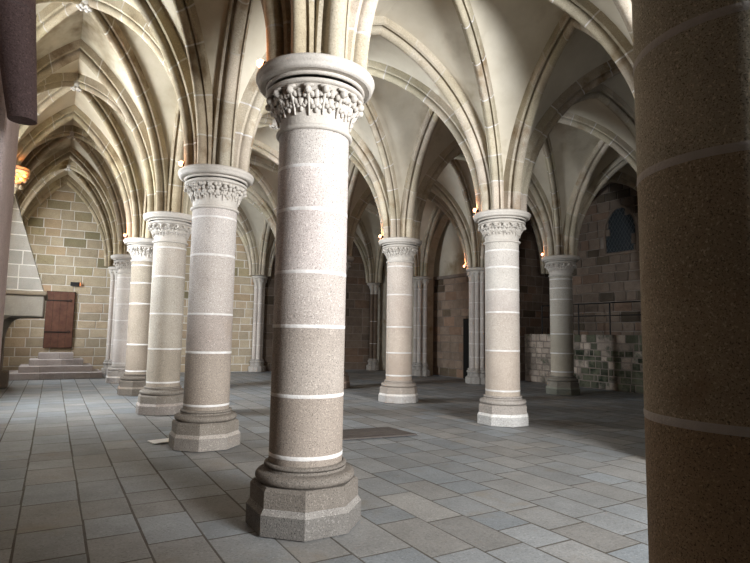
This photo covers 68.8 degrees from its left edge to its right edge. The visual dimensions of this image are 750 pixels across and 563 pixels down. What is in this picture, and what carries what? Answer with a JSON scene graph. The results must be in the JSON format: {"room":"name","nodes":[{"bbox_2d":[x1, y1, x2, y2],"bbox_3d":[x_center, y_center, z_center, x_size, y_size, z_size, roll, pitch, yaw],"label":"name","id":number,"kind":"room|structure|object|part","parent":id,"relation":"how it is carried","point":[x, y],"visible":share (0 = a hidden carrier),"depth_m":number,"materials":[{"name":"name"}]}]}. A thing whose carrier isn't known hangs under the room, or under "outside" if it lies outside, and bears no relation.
{"room":"medieval vaulted hall","nodes":[
{"label":"medieval vaulted hall","id":0,"kind":"room"},
{"bbox_2d":[0,72,18,357],"bbox_3d":[-3.067,-1.727,3.436,1.425,7.200,1.050,4,-6,-30],"label":"wall pier","id":1,"kind":"object","parent":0,"point":[9,130],"depth_m":3.63,"materials":[{"name":"stone"}]},
{"bbox_2d":[0,0,36,125],"bbox_3d":[-2.088,-2.211,3.153,0.414,2.600,0.257,4,-6,-30],"label":"shaft","id":2,"kind":"object","parent":1,"relation":"attached to","point":[18,52],"visible":1,"depth_m":3.04,"materials":[{"name":"stone"}]},
{"bbox_2d":[2,184,377,372],"bbox_3d":[-6.706,-0.188,22.064,15.800,7.600,0.016,4,-6,-27],"label":"wall","id":3,"kind":"structure","parent":0,"point":[65,240],"depth_m":20.15,"materials":[{"name":"beige stone"}]},
{"bbox_2d":[43,291,75,347],"bbox_3d":[-11.269,1.358,19.558,0.900,2.015,0.109,4,-6,-27],"label":"door","id":4,"kind":"structure","parent":3,"relation":"in","point":[60,305],"depth_m":19.53,"materials":[{"name":"brown wood"}]},
{"bbox_2d":[22,174,110,266],"bbox_3d":[-11.186,-2.286,19.734,3.368,3.292,0.300,4,-6,-29],"label":"rib","id":5,"kind":"structure","parent":3,"relation":"attached to","point":[45,193],"depth_m":19.85,"materials":[{"name":"stone"}]},
{"bbox_2d":[20,160,114,265],"bbox_3d":[-10.281,-2.451,18.200,3.804,3.354,3.613,4,-6,-30],"label":"rib","id":6,"kind":"structure","parent":3,"relation":"attached to","point":[68,165],"depth_m":18.60,"materials":[{"name":"stone"}]},
{"bbox_2d":[70,282,80,285],"bbox_3d":[-10.861,0.095,19.864,0.325,0.140,0.100,4,-6,-27],"label":"wall lamp","id":7,"kind":"object","parent":3,"relation":"attached to","point":[71,283],"visible":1,"depth_m":19.82,"materials":[{"name":"black metal"}]},
{"bbox_2d":[236,220,253,275],"bbox_3d":[-7.172,-1.986,21.816,5.058,3.224,0.300,4,-6,-27],"label":"rib","id":8,"kind":"structure","parent":3,"relation":"attached to","point":[241,232],"depth_m":22.60,"materials":[{"name":"stone"}]},
{"bbox_2d":[237,196,275,275],"bbox_3d":[-6.266,-2.175,20.285,5.236,3.336,3.902,4,-6,-30],"label":"rib","id":9,"kind":"structure","parent":3,"relation":"attached to","point":[242,217],"depth_m":22.27,"materials":[{"name":"stone"}]},
{"bbox_2d":[267,232,371,282],"bbox_3d":[-2.371,-1.675,24.221,5.058,3.224,0.300,4,-6,-27],"label":"rib","id":10,"kind":"structure","parent":3,"relation":"attached to","point":[357,240],"depth_m":25.01,"materials":[{"name":"stone"}]},
{"bbox_2d":[266,205,414,282],"bbox_3d":[-1.465,-1.865,22.689,5.236,3.336,3.902,4,-6,-30],"label":"rib","id":11,"kind":"structure","parent":3,"relation":"attached to","point":[271,253],"depth_m":24.18,"materials":[{"name":"stone"}]},
{"bbox_2d":[0,370,648,562],"bbox_3d":[2.061,2.759,11.447,20.600,0.001,30.000,4,-6,-30],"label":"floor","id":12,"kind":"structure","parent":0,"point":[82,480],"depth_m":6.04,"materials":[{"name":"grey stone"}]},
{"bbox_2d":[0,193,47,387],"bbox_3d":[-9.507,0.249,14.310,1.650,5.150,2.770,4,-6,-30],"label":"fireplace","id":13,"kind":"object","parent":12,"relation":"on","point":[26,297],"visible":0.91,"depth_m":13.44,"materials":[{"name":"stone"}]},
{"bbox_2d":[6,193,43,290],"bbox_3d":[-9.517,-1.008,14.406,1.572,2.630,2.462,4,-6,-30],"label":"hood","id":14,"kind":"object","parent":13,"relation":"attached to","point":[22,274],"depth_m":13.44,"materials":[{"name":"stone"}]},
{"bbox_3d":[-9.508,0.348,14.300,1.650,0.110,2.770,4,-6,-30],"label":"mantel moulding","id":15,"kind":"part","parent":13,"relation":"part of","materials":[{"name":"stone"}]},
{"bbox_2d":[9,352,101,379],"bbox_3d":[-10.717,2.811,18.407,2.676,0.800,1.800,4,-6,-30],"label":"stone steps","id":16,"kind":"structure","parent":12,"relation":"on","point":[48,365],"depth_m":18.02,"materials":[{"name":"grey stone"}]},
{"bbox_2d":[101,266,117,374],"bbox_3d":[-9.649,1.430,20.302,0.688,3.946,0.703,4,-6,-30],"label":"shaft","id":17,"kind":"object","parent":12,"relation":"on","point":[112,270],"visible":0.47,"depth_m":20.12,"materials":[{"name":"stone"}]},
{"bbox_2d":[105,254,131,383],"bbox_3d":[-7.820,1.160,17.195,1.090,3.946,1.090,6,-7,-40],"label":"stone column","id":18,"kind":"structure","parent":12,"relation":"on","point":[122,262],"depth_m":16.90,"materials":[{"name":"stone"}]},
{"bbox_2d":[117,237,153,395],"bbox_3d":[-6.010,0.892,14.121,1.090,3.946,1.090,6,-7,-40],"label":"stone column","id":19,"kind":"structure","parent":12,"relation":"on","point":[140,249],"depth_m":13.84,"materials":[{"name":"stone"}]},
{"bbox_2d":[148,438,168,443],"bbox_3d":[-3.099,2.317,7.958,0.320,0.012,0.260,6,-7,-42],"label":"card","id":20,"kind":"object","parent":12,"relation":"on","point":[157,441],"visible":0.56,"depth_m":7.90,"materials":[{"name":"white paper"}]},
{"bbox_2d":[136,211,191,415],"bbox_3d":[-4.200,0.624,11.047,1.090,3.946,1.090,6,-7,-40],"label":"stone column","id":21,"kind":"structure","parent":12,"relation":"on","point":[162,394],"depth_m":10.79,"materials":[{"name":"stone"}]},
{"bbox_2d":[169,164,253,451],"bbox_3d":[-2.390,0.357,7.973,1.090,3.946,1.090,3,-6,-21],"label":"stone column","id":22,"kind":"structure","parent":12,"relation":"on","point":[206,421],"depth_m":7.71,"materials":[{"name":"stone"}]},
{"bbox_2d":[248,276,267,371],"bbox_3d":[-4.848,1.740,22.707,0.688,3.946,0.703,4,-6,-30],"label":"shaft","id":23,"kind":"object","parent":12,"relation":"on","point":[256,363],"visible":1,"depth_m":22.55,"materials":[{"name":"stone"}]},
{"bbox_2d":[245,52,374,541],"bbox_3d":[-0.580,0.089,4.899,1.090,3.946,1.090,6,-7,-40],"label":"stone column","id":24,"kind":"structure","parent":12,"relation":"on","point":[305,490],"depth_m":4.63,"materials":[{"name":"stone"}]},
{"bbox_2d":[256,59,265,67],"bbox_3d":[-1.012,-1.955,4.959,0.124,0.119,0.084,2,-6,-7],"label":"spotlight","id":25,"kind":"object","parent":24,"relation":"on","point":[260,62],"visible":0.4,"depth_m":4.93,"materials":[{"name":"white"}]},
{"bbox_2d":[344,255,353,388],"bbox_3d":[-1.209,1.202,16.526,1.090,3.946,1.090,-1,-6,18],"label":"stone column","id":26,"kind":"structure","parent":12,"relation":"on","point":[349,259],"depth_m":16.38,"materials":[{"name":"stone"}]},
{"bbox_2d":[366,283,379,369],"bbox_3d":[-0.088,2.033,24.935,0.609,3.946,0.689,4,-6,-30],"label":"shaft","id":27,"kind":"object","parent":12,"relation":"on","point":[372,363],"visible":1,"depth_m":24.75,"materials":[{"name":"stone"}]},
{"bbox_2d":[343,427,416,439],"bbox_3d":[-0.061,2.453,8.883,1.268,0.021,0.779,3,-6,-24],"label":"floor hatch","id":28,"kind":"object","parent":12,"relation":"on","point":[377,432],"visible":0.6,"depth_m":8.78,"materials":[{"name":"brown wood"}]},
{"bbox_2d":[378,237,421,403],"bbox_3d":[0.601,0.934,13.452,1.090,3.946,1.090,3,-6,-21],"label":"stone column","id":29,"kind":"structure","parent":12,"relation":"on","point":[398,387],"depth_m":13.19,"materials":[{"name":"stone"}]},
{"bbox_2d":[412,276,431,375],"bbox_3d":[1.874,1.784,22.028,0.856,3.946,0.885,4,-6,-30],"label":"pier","id":30,"kind":"object","parent":12,"relation":"on","point":[420,366],"visible":0.98,"depth_m":21.80,"materials":[{"name":"stone"}]},
{"bbox_2d":[465,267,484,384],"bbox_3d":[3.566,1.504,18.856,0.884,3.946,0.876,-1,-6,15],"label":"pier","id":31,"kind":"object","parent":12,"relation":"on","point":[476,275],"visible":0.86,"depth_m":18.61,"materials":[{"name":"stone"}]},
{"bbox_2d":[473,209,530,426],"bbox_3d":[2.411,0.667,10.378,1.090,3.946,1.090,3,-6,-21],"label":"stone column","id":32,"kind":"structure","parent":12,"relation":"on","point":[502,404],"depth_m":10.12,"materials":[{"name":"stone"}]},
{"bbox_2d":[541,255,579,395],"bbox_3d":[5.401,1.245,15.857,1.090,3.946,1.090,6,-7,-40],"label":"stone column","id":33,"kind":"structure","parent":12,"relation":"on","point":[562,380],"depth_m":15.60,"materials":[{"name":"stone"}]},
{"bbox_2d":[632,0,749,562],"bbox_3d":[1.230,-0.179,1.825,1.090,3.946,1.090,6,-7,-40],"label":"stone column","id":34,"kind":"structure","parent":12,"relation":"on","point":[691,58],"depth_m":1.64,"materials":[{"name":"brown stone"}]},
{"bbox_2d":[18,0,636,275],"bbox_3d":[0.885,-2.805,13.044,17.720,3.428,23.877,4,-6,-30],"label":"ceiling","id":35,"kind":"structure","parent":0,"point":[514,34],"depth_m":10.39,"materials":[{"name":"paint"}]},
{"bbox_2d":[14,165,30,193],"bbox_3d":[-8.640,-2.391,13.101,0.650,0.650,0.650,4,-6,-30],"label":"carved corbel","id":36,"kind":"object","parent":35,"relation":"attached to","point":[22,174],"visible":0.44,"depth_m":13.04,"materials":[{"name":"stone"}]},
{"bbox_2d":[16,146,118,254],"bbox_3d":[-9.376,-2.554,16.660,3.368,3.292,0.300,4,-6,-29],"label":"rib","id":37,"kind":"structure","parent":35,"relation":"attached to","point":[51,162],"depth_m":16.80,"materials":[{"name":"stone"}]},
{"bbox_2d":[16,125,126,253],"bbox_3d":[-8.471,-2.718,15.126,3.804,3.354,3.613,4,-6,-30],"label":"rib","id":38,"kind":"structure","parent":35,"relation":"attached to","point":[62,133],"depth_m":15.58,"materials":[{"name":"stone"}]},
{"bbox_2d":[16,104,132,237],"bbox_3d":[-7.566,-2.821,13.586,3.368,3.292,0.300,4,-6,-29],"label":"rib","id":39,"kind":"structure","parent":35,"relation":"attached to","point":[55,121],"depth_m":13.75,"materials":[{"name":"stone"}]},
{"bbox_2d":[18,73,143,236],"bbox_3d":[-6.661,-2.986,12.052,3.804,3.354,3.613,4,-6,-30],"label":"rib","id":40,"kind":"structure","parent":35,"relation":"attached to","point":[53,87],"depth_m":12.44,"materials":[{"name":"stone"}]},
{"bbox_2d":[37,39,155,211],"bbox_3d":[-5.756,-3.089,10.512,3.368,3.292,0.300,4,-6,-29],"label":"rib","id":41,"kind":"structure","parent":35,"relation":"attached to","point":[64,55],"depth_m":10.79,"materials":[{"name":"stone"}]},
{"bbox_2d":[36,0,172,210],"bbox_3d":[-4.851,-3.254,8.978,3.804,3.354,3.613,4,-6,-30],"label":"rib","id":42,"kind":"structure","parent":35,"relation":"attached to","point":[103,12],"depth_m":9.57,"materials":[{"name":"stone"}]},
{"bbox_2d":[142,184,152,237],"bbox_3d":[-5.046,-2.848,12.932,0.300,3.301,3.257,4,-6,-30],"label":"rib","id":43,"kind":"structure","parent":35,"relation":"attached to","point":[146,233],"depth_m":13.96,"materials":[{"name":"stone"}]},
{"bbox_2d":[132,0,196,165],"bbox_3d":[-3.946,-3.357,7.438,3.368,3.292,0.300,4,-6,-29],"label":"rib","id":44,"kind":"structure","parent":35,"relation":"attached to","point":[153,13],"depth_m":7.90,"materials":[{"name":"stone"}]},
{"bbox_2d":[167,101,184,212],"bbox_3d":[-3.236,-3.116,9.858,0.300,3.301,3.257,4,-6,-30],"label":"rib","id":45,"kind":"structure","parent":35,"relation":"attached to","point":[175,199],"depth_m":10.85,"materials":[{"name":"stone"}]},
{"bbox_2d":[173,0,265,163],"bbox_3d":[-3.041,-3.521,5.904,3.804,3.354,3.613,4,-6,-30],"label":"rib","id":46,"kind":"structure","parent":35,"relation":"attached to","point":[186,11],"depth_m":7.68,"materials":[{"name":"stone"}]},
{"bbox_2d":[212,0,253,166],"bbox_3d":[-1.426,-3.384,6.784,0.300,3.301,3.257,4,-6,-30],"label":"rib","id":47,"kind":"structure","parent":35,"relation":"attached to","point":[238,15],"depth_m":7.75,"materials":[{"name":"stone"}]},
{"bbox_2d":[246,187,276,237],"bbox_3d":[-5.362,-2.253,18.742,5.058,3.224,0.300,4,-6,-27],"label":"rib","id":48,"kind":"structure","parent":35,"relation":"attached to","point":[259,201],"depth_m":19.39,"materials":[{"name":"stone"}]},
{"bbox_2d":[249,155,277,217],"bbox_3d":[-4.456,-2.443,17.211,5.236,3.336,3.902,4,-6,-30],"label":"rib","id":49,"kind":"structure","parent":35,"relation":"attached to","point":[254,171],"depth_m":18.11,"materials":[{"name":"stone"}]},
{"bbox_2d":[258,219,270,275],"bbox_3d":[-3.866,-2.003,21.485,0.300,3.301,3.257,4,-6,-30],"label":"rib","id":50,"kind":"structure","parent":35,"relation":"attached to","point":[263,255],"depth_m":22.47,"materials":[{"name":"stone"}]},
{"bbox_2d":[252,139,278,164],"bbox_3d":[-3.552,-2.521,15.668,5.058,3.224,0.300,4,-6,-27],"label":"rib","id":51,"kind":"structure","parent":35,"relation":"attached to","point":[269,152],"depth_m":15.87,"materials":[{"name":"stone"}]},
{"bbox_2d":[263,0,289,61],"bbox_3d":[-2.136,-3.624,4.364,3.368,3.292,0.300,4,-6,-29],"label":"rib","id":52,"kind":"structure","parent":35,"relation":"attached to","point":[277,12],"depth_m":4.85,"materials":[{"name":"stone"}]},
{"bbox_2d":[290,0,315,53],"bbox_3d":[-1.231,-3.789,2.830,3.804,3.354,3.613,4,-6,-30],"label":"rib","id":53,"kind":"structure","parent":35,"relation":"attached to","point":[302,12],"depth_m":4.69,"materials":[{"name":"stone"}]},
{"bbox_2d":[257,113,382,238],"bbox_3d":[-2.646,-2.711,14.136,5.236,3.336,3.902,4,-6,-30],"label":"rib","id":54,"kind":"structure","parent":35,"relation":"attached to","point":[266,120],"depth_m":13.86,"materials":[{"name":"stone"}]},
{"bbox_2d":[262,109,390,237],"bbox_3d":[-1.742,-2.788,12.594,5.058,3.224,0.300,4,-6,-27],"label":"rib","id":55,"kind":"structure","parent":35,"relation":"attached to","point":[358,145],"depth_m":13.36,"materials":[{"name":"stone"}]},
{"bbox_2d":[183,60,480,236],"bbox_3d":[-0.836,-2.978,11.062,5.236,3.336,3.902,4,-6,-30],"label":"rib","id":56,"kind":"structure","parent":35,"relation":"attached to","point":[393,75],"depth_m":11.00,"materials":[{"name":"stone"}]},
{"bbox_2d":[314,0,350,58],"bbox_3d":[0.384,-3.651,3.710,0.300,3.301,3.257,4,-6,-30],"label":"rib","id":57,"kind":"structure","parent":35,"relation":"attached to","point":[332,17],"depth_m":4.73,"materials":[{"name":"stone"}]},
{"bbox_2d":[347,162,359,229],"bbox_3d":[-0.246,-2.538,15.337,0.300,3.301,3.257,4,-6,-30],"label":"rib","id":58,"kind":"structure","parent":35,"relation":"attached to","point":[353,173],"depth_m":16.05,"materials":[{"name":"stone"}]},
{"bbox_2d":[347,0,377,69],"bbox_3d":[2.784,-3.514,4.914,5.236,3.336,3.902,4,-6,-30],"label":"rib","id":59,"kind":"structure","parent":35,"relation":"attached to","point":[362,12],"depth_m":5.02,"materials":[{"name":"stone"}]},
{"bbox_2d":[248,16,491,210],"bbox_3d":[0.068,-3.056,9.520,5.058,3.224,0.300,4,-6,-27],"label":"rib","id":60,"kind":"structure","parent":35,"relation":"attached to","point":[382,26],"depth_m":10.11,"materials":[{"name":"stone"}]},
{"bbox_2d":[369,198,413,275],"bbox_3d":[-0.561,-1.943,21.147,5.058,3.224,0.300,4,-6,-27],"label":"rib","id":61,"kind":"structure","parent":35,"relation":"attached to","point":[372,201],"depth_m":21.45,"materials":[{"name":"stone"}]},
{"bbox_2d":[400,108,439,237],"bbox_3d":[1.564,-2.806,12.263,0.300,3.301,3.257,4,-6,-30],"label":"rib","id":62,"kind":"structure","parent":35,"relation":"attached to","point":[431,119],"depth_m":13.17,"materials":[{"name":"stone"}]},
{"bbox_2d":[371,180,472,267],"bbox_3d":[1.249,-2.211,18.073,5.058,3.224,0.300,4,-6,-27],"label":"rib","id":63,"kind":"structure","parent":35,"relation":"attached to","point":[437,187],"depth_m":18.81,"materials":[{"name":"stone"}]},
{"bbox_2d":[233,0,634,208],"bbox_3d":[0.974,-3.246,7.988,5.236,3.336,3.902,4,-6,-30],"label":"rib","id":64,"kind":"structure","parent":35,"relation":"attached to","point":[585,12],"depth_m":8.13,"materials":[{"name":"stone"}]},
{"bbox_2d":[414,191,466,275],"bbox_3d":[0.345,-2.133,19.615,5.236,3.336,3.902,4,-6,-30],"label":"rib","id":65,"kind":"structure","parent":35,"relation":"attached to","point":[432,197],"depth_m":19.38,"materials":[{"name":"stone"}]},
{"bbox_2d":[346,153,547,266],"bbox_3d":[2.155,-2.401,16.541,5.236,3.336,3.902,4,-6,-30],"label":"rib","id":66,"kind":"structure","parent":35,"relation":"attached to","point":[366,197],"depth_m":16.72,"materials":[{"name":"stone"}]},
{"bbox_2d":[452,150,555,255],"bbox_3d":[3.059,-2.478,14.999,5.058,3.224,0.300,4,-6,-27],"label":"rib","id":67,"kind":"structure","parent":35,"relation":"attached to","point":[537,191],"depth_m":15.80,"materials":[{"name":"stone"}]},
{"bbox_2d":[378,0,632,41],"bbox_3d":[1.878,-3.324,6.446,5.058,3.224,0.300,4,-6,-27],"label":"rib","id":68,"kind":"structure","parent":35,"relation":"attached to","point":[624,7],"depth_m":7.17,"materials":[{"name":"stone"}]},
{"bbox_2d":[413,112,636,254],"bbox_3d":[3.965,-2.668,13.467,5.236,3.336,3.902,4,-6,-30],"label":"rib","id":69,"kind":"structure","parent":35,"relation":"attached to","point":[627,152],"depth_m":13.62,"materials":[{"name":"stone"}]},
{"bbox_2d":[504,12,596,209],"bbox_3d":[3.374,-3.073,9.189,0.300,3.301,3.257,4,-6,-30],"label":"rib","id":70,"kind":"structure","parent":35,"relation":"attached to","point":[552,51],"depth_m":9.99,"materials":[{"name":"stone"}]},
{"bbox_2d":[521,59,620,210],"bbox_3d":[5.775,-2.936,10.393,5.236,3.336,3.902,4,-6,-30],"label":"rib","id":71,"kind":"structure","parent":35,"relation":"attached to","point":[608,69],"depth_m":10.56,"materials":[{"name":"stone"}]},
{"bbox_2d":[562,140,609,254],"bbox_3d":[6.365,-2.496,14.668,0.300,3.301,3.257,4,-6,-30],"label":"rib","id":72,"kind":"structure","parent":35,"relation":"attached to","point":[569,229],"depth_m":15.54,"materials":[{"name":"stone"}]},
{"bbox_2d":[574,155,627,255],"bbox_3d":[8.450,-2.556,14.387,3.338,3.434,6.006,4,-6,-30],"label":"rib","id":73,"kind":"structure","parent":35,"relation":"attached to","point":[619,162],"depth_m":15.66,"materials":[{"name":"stone"}]},
{"bbox_2d":[573,84,635,139],"bbox_3d":[4.869,-2.746,11.925,5.058,3.224,0.300,4,-6,-27],"label":"rib","id":74,"kind":"structure","parent":35,"relation":"attached to","point":[605,95],"depth_m":12.17,"materials":[{"name":"stone"}]},
{"bbox_2d":[377,211,447,374],"bbox_3d":[2.037,0.009,22.630,0.350,7.600,7.805,4,-6,-30],"label":"wall","id":75,"kind":"structure","parent":0,"point":[442,220],"depth_m":22.43,"materials":[{"name":"stone"}]},
{"bbox_2d":[375,245,383,282],"bbox_3d":[0.935,-1.693,23.890,0.300,3.301,3.257,4,-6,-30],"label":"rib","id":76,"kind":"structure","parent":75,"relation":"attached to","point":[380,256],"depth_m":24.89,"materials":[{"name":"stone"}]},
{"bbox_2d":[420,205,441,275],"bbox_3d":[2.745,-1.960,20.816,0.300,3.301,3.257,4,-6,-30],"label":"rib","id":77,"kind":"structure","parent":75,"relation":"attached to","point":[424,258],"depth_m":21.75,"materials":[{"name":"stone"}]},
{"bbox_2d":[480,235,484,266],"bbox_3d":[4.555,-2.228,17.742,0.300,3.301,3.257,4,-6,-30],"label":"rib","id":78,"kind":"structure","parent":75,"relation":"attached to","point":[482,246],"depth_m":18.82,"materials":[{"name":"stone"}]},
{"bbox_2d":[433,219,468,377],"bbox_3d":[3.264,-0.113,21.165,0.120,7.600,4.027,4,-6,-30],"label":"wall","id":79,"kind":"structure","parent":0,"point":[450,278],"depth_m":21.72,"materials":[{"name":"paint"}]},
{"bbox_2d":[463,319,468,378],"bbox_3d":[3.585,2.500,20.338,0.050,2.250,0.900,4,-6,-30],"label":"door","id":80,"kind":"structure","parent":79,"relation":"in","point":[465,321],"depth_m":20.58,"materials":[{"name":"black wood"}]},
{"bbox_2d":[611,171,636,190],"bbox_3d":[6.486,-2.243,17.739,3.320,3.392,5.449,4,-6,-30],"label":"rib","id":81,"kind":"structure","parent":79,"relation":"attached to","point":[619,176],"depth_m":17.10,"materials":[{"name":"stone"}]},
{"bbox_2d":[519,220,549,380],"bbox_3d":[5.351,-0.068,20.235,3.650,7.400,0.015,4,-6,-30],"label":"wall","id":82,"kind":"structure","parent":0,"point":[533,285],"depth_m":20.52,"materials":[{"name":"brown stone"}]},
{"bbox_2d":[527,204,548,274],"bbox_3d":[5.139,-2.014,19.996,2.989,3.327,0.300,4,-6,-26],"label":"rib","id":83,"kind":"structure","parent":82,"relation":"attached to","point":[533,221],"depth_m":20.34,"materials":[{"name":"stone"}]},
{"bbox_2d":[524,334,643,393],"bbox_3d":[8.233,2.490,16.654,1.356,1.712,8.663,4,-6,-30],"label":"wall","id":84,"kind":"structure","parent":0,"point":[605,362],"depth_m":17.32,"materials":[{"name":"stone"}]},
{"bbox_2d":[541,301,640,334],"bbox_3d":[7.287,1.329,17.325,0.044,1.342,5.244,4,-6,-30],"label":"walkway railing","id":85,"kind":"object","parent":84,"relation":"on","point":[542,306],"visible":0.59,"depth_m":17.51,"materials":[{"name":"black metal"}]},
{"bbox_3d":[5.971,1.534,19.558,0.041,1.320,0.041,2,-6,-8],"label":"post","id":86,"kind":"part","parent":85,"relation":"part of","materials":[{"name":"black metal"}]},
{"bbox_3d":[6.771,1.416,18.200,0.041,1.320,0.041,2,-6,-8],"label":"post","id":87,"kind":"part","parent":85,"relation":"part of","materials":[{"name":"black metal"}]},
{"bbox_3d":[7.291,1.081,17.349,0.032,0.032,5.200,4,-6,-30],"label":"rail","id":88,"kind":"part","parent":85,"relation":"part of","materials":[{"name":"black metal"}]},
{"bbox_3d":[7.297,0.683,17.387,0.044,0.044,5.200,4,-6,-30],"label":"rail","id":89,"kind":"part","parent":85,"relation":"part of","materials":[{"name":"black metal"}]},
{"bbox_3d":[7.373,1.327,17.178,0.041,1.320,0.041,-3,-7,37],"label":"post","id":90,"kind":"part","parent":85,"relation":"part of","materials":[{"name":"black metal"}]},
{"bbox_2d":[548,183,641,335],"bbox_3d":[10.297,-0.510,14.835,0.040,7.400,15.000,4,-6,-30],"label":"wall","id":91,"kind":"structure","parent":0,"point":[597,278],"depth_m":18.88,"materials":[{"name":"brown stone"}]},
{"bbox_2d":[600,178,627,189],"bbox_3d":[7.968,-2.068,18.429,0.300,3.225,4.980,4,-6,-30],"label":"rib","id":92,"kind":"structure","parent":91,"relation":"attached to","point":[610,180],"depth_m":18.44,"materials":[{"name":"stone"}]},
{"bbox_2d":[603,204,638,256],"bbox_3d":[8.273,-1.769,18.466,0.120,1.760,1.299,4,-6,-30],"label":"window","id":93,"kind":"structure","parent":91,"relation":"in","point":[621,226],"depth_m":18.46,"materials":[{"name":"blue glass"}]}
]}

